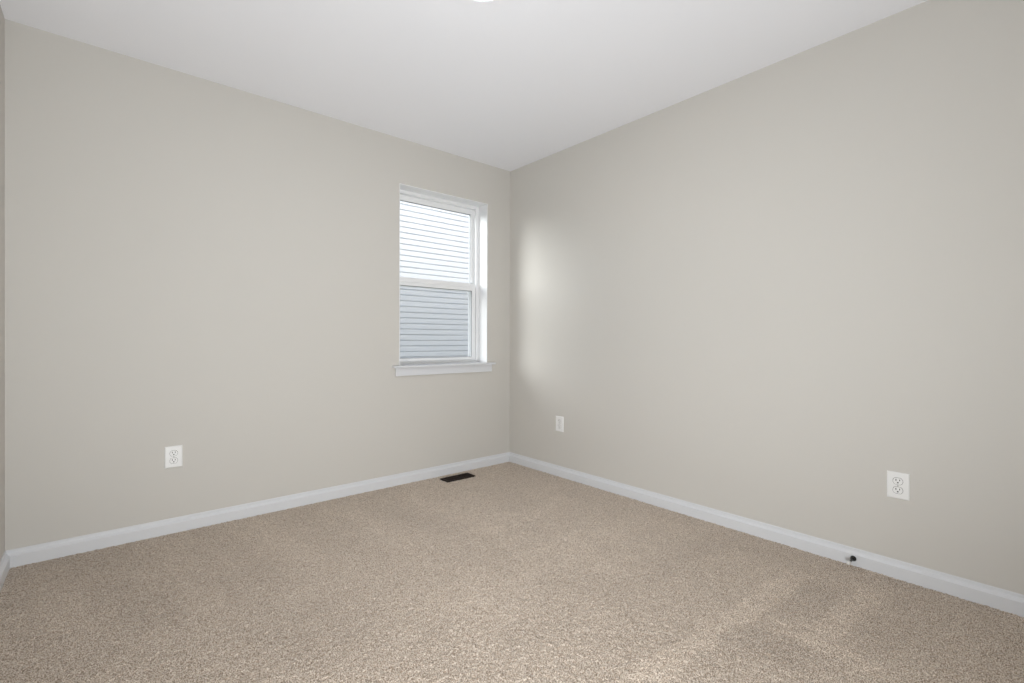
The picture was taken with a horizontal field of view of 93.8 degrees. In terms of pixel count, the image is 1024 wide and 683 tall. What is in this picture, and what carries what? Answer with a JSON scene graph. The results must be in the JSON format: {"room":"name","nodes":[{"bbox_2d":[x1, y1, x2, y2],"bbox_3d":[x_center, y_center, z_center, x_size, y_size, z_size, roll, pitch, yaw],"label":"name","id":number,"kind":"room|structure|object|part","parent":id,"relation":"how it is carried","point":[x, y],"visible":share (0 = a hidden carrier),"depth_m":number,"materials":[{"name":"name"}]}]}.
{"room":"empty bedroom","nodes":[
{"label":"empty bedroom","id":0,"kind":"room"},
{"bbox_2d":[0,5,4,559],"bbox_3d":[-1.192,-0.146,0.794,0.120,2.560,3.420,0,0,-40],"label":"wall","id":1,"kind":"structure","parent":0,"point":[2,19],"depth_m":2.08,"materials":[{"name":"grey paint"}]},
{"bbox_2d":[0,551,9,591],"bbox_3d":[-1.183,0.987,0.888,0.017,0.094,3.300,0,0,-40],"label":"baseboard","id":2,"kind":"structure","parent":1,"relation":"attached to","point":[5,560],"depth_m":2.04,"materials":[{"name":"white paint"}]},
{"bbox_2d":[5,19,509,550],"bbox_3d":[-1.199,-0.154,3.163,3.186,2.560,0.190,0,0,-40],"label":"wall","id":3,"kind":"structure","parent":0,"point":[208,268],"depth_m":2.61,"materials":[{"name":"grey paint"}]},
{"bbox_2d":[165,445,182,468],"bbox_3d":[-1.788,0.610,2.534,0.078,0.114,0.008,0,0,-40],"label":"wall outlet","id":4,"kind":"object","parent":3,"relation":"attached to","point":[173,454],"visible":1,"depth_m":2.53,"materials":[{"name":"white plastic"}]},
{"bbox_2d":[170,458,177,463],"bbox_3d":[-1.786,0.629,2.532,0.034,0.028,0.002,0,0,-40],"label":"receptacle","id":5,"kind":"object","parent":4,"relation":"attached to","point":[172,460],"depth_m":2.53,"materials":[{"name":"white plastic"}]},
{"bbox_2d":[170,450,177,455],"bbox_3d":[-1.786,0.590,2.532,0.036,0.030,0.003,0,0,-40],"label":"receptacle","id":6,"kind":"object","parent":4,"relation":"attached to","point":[172,452],"depth_m":2.53,"materials":[{"name":"white plastic"}]},
{"bbox_2d":[6,452,509,567],"bbox_3d":[-1.135,0.980,3.087,2.946,0.094,0.017,0,0,-40],"label":"baseboard","id":7,"kind":"structure","parent":3,"relation":"attached to","point":[37,553],"depth_m":2.66,"materials":[{"name":"white paint"}]},
{"bbox_2d":[392,183,495,375],"bbox_3d":[-0.545,-0.436,3.702,0.900,1.359,0.236,0,0,-40],"label":"window","id":8,"kind":"structure","parent":3,"relation":"in","point":[476,361],"depth_m":3.89,"materials":[{"name":"white plastic"}]},
{"bbox_3d":[-0.603,-0.755,3.758,0.726,0.668,0.029,0,0,-40],"label":"sash","id":9,"kind":"part","parent":8,"relation":"part of","materials":[{"name":"white plastic"}]},
{"bbox_3d":[-0.582,-0.164,3.733,0.716,0.624,0.030,0,0,-40],"label":"sash","id":10,"kind":"part","parent":8,"relation":"part of","materials":[{"name":"white plastic"}]},
{"bbox_3d":[-0.599,-0.472,3.753,0.780,1.286,0.088,0,0,-40],"label":"frame","id":11,"kind":"part","parent":8,"relation":"part of","materials":[{"name":"white plastic"}]},
{"bbox_3d":[-0.519,0.178,3.670,0.900,0.016,0.148,0,0,-40],"label":"sill","id":12,"kind":"part","parent":8,"relation":"part of","materials":[{"name":"white paint"}]},
{"bbox_2d":[0,0,927,171],"bbox_3d":[-0.085,-1.501,1.858,3.186,0.150,3.610,0,0,-40],"label":"ceiling","id":13,"kind":"structure","parent":0,"point":[509,85],"depth_m":2.35,"materials":[{"name":"white paint"}]},
{"bbox_2d":[0,462,1023,682],"bbox_3d":[-0.069,1.036,1.839,2.946,0.047,3.300,0,0,-40],"label":"floor","id":14,"kind":"structure","parent":0,"point":[509,572],"depth_m":1.86,"materials":[{"name":"beige carpet"}]},
{"bbox_2d":[440,473,474,482],"bbox_3d":[-0.400,1.024,3.551,0.250,0.044,0.106,0,0,-40],"label":"floor vent","id":15,"kind":"object","parent":14,"relation":"in","point":[464,475],"visible":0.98,"depth_m":3.54,"materials":[{"name":"brown metal"}]},
{"bbox_2d":[510,0,1023,594],"bbox_3d":[1.139,-0.146,2.785,0.120,2.560,3.420,0,0,-40],"label":"wall","id":16,"kind":"structure","parent":0,"point":[769,293],"depth_m":2.32,"materials":[{"name":"grey paint"}]},
{"bbox_2d":[556,416,563,431],"bbox_3d":[0.356,0.620,3.603,0.008,0.114,0.078,0,0,-40],"label":"wall outlet","id":17,"kind":"object","parent":16,"relation":"attached to","point":[559,420],"visible":1,"depth_m":3.60,"materials":[{"name":"white plastic"}]},
{"bbox_2d":[509,452,1023,616],"bbox_3d":[1.045,0.987,2.790,0.017,0.094,3.300,0,0,-40],"label":"baseboard","id":18,"kind":"structure","parent":16,"relation":"attached to","point":[973,591],"depth_m":2.30,"materials":[{"name":"white paint"}]},
{"bbox_2d":[846,556,855,564],"bbox_3d":[1.524,0.987,2.156,0.078,0.024,0.024,0,0,-40],"label":"door stop","id":19,"kind":"object","parent":18,"relation":"attached to","point":[852,558],"visible":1,"depth_m":2.16,"materials":[{"name":"black rubber"}]},
{"bbox_2d":[887,470,909,500],"bbox_3d":[1.666,0.622,2.070,0.008,0.114,0.078,0,0,-40],"label":"wall outlet","id":20,"kind":"object","parent":16,"relation":"attached to","point":[898,484],"visible":1,"depth_m":2.06,"materials":[{"name":"white plastic"}]},
{"bbox_2d":[893,486,902,493],"bbox_3d":[1.665,0.642,2.069,0.002,0.030,0.036,0,0,-40],"label":"receptacle","id":21,"kind":"object","parent":20,"relation":"attached to","point":[896,489],"depth_m":2.07,"materials":[{"name":"white plastic"}]},
{"bbox_2d":[893,477,902,484],"bbox_3d":[1.665,0.603,2.068,0.002,0.030,0.036,0,0,-40],"label":"receptacle","id":22,"kind":"object","parent":20,"relation":"attached to","point":[896,480],"depth_m":2.07,"materials":[{"name":"white plastic"}]},
{"label":"outside","id":23,"kind":"structure","parent":0,"visible":0},
{"bbox_3d":[-0.948,1.896,6.676,26.000,0.600,4.770,0,0,-40],"label":"ground","id":24,"kind":"structure","parent":23,"visible":0},
{"bbox_2d":[400,201,468,357],"bbox_3d":[0.110,-0.676,10.635,9.650,4.954,0.700,0,0,-40],"label":"neighbor house","id":25,"kind":"structure","parent":24,"relation":"on","point":[434,242],"depth_m":9.04,"materials":[{"name":"white plastic"}]}
]}

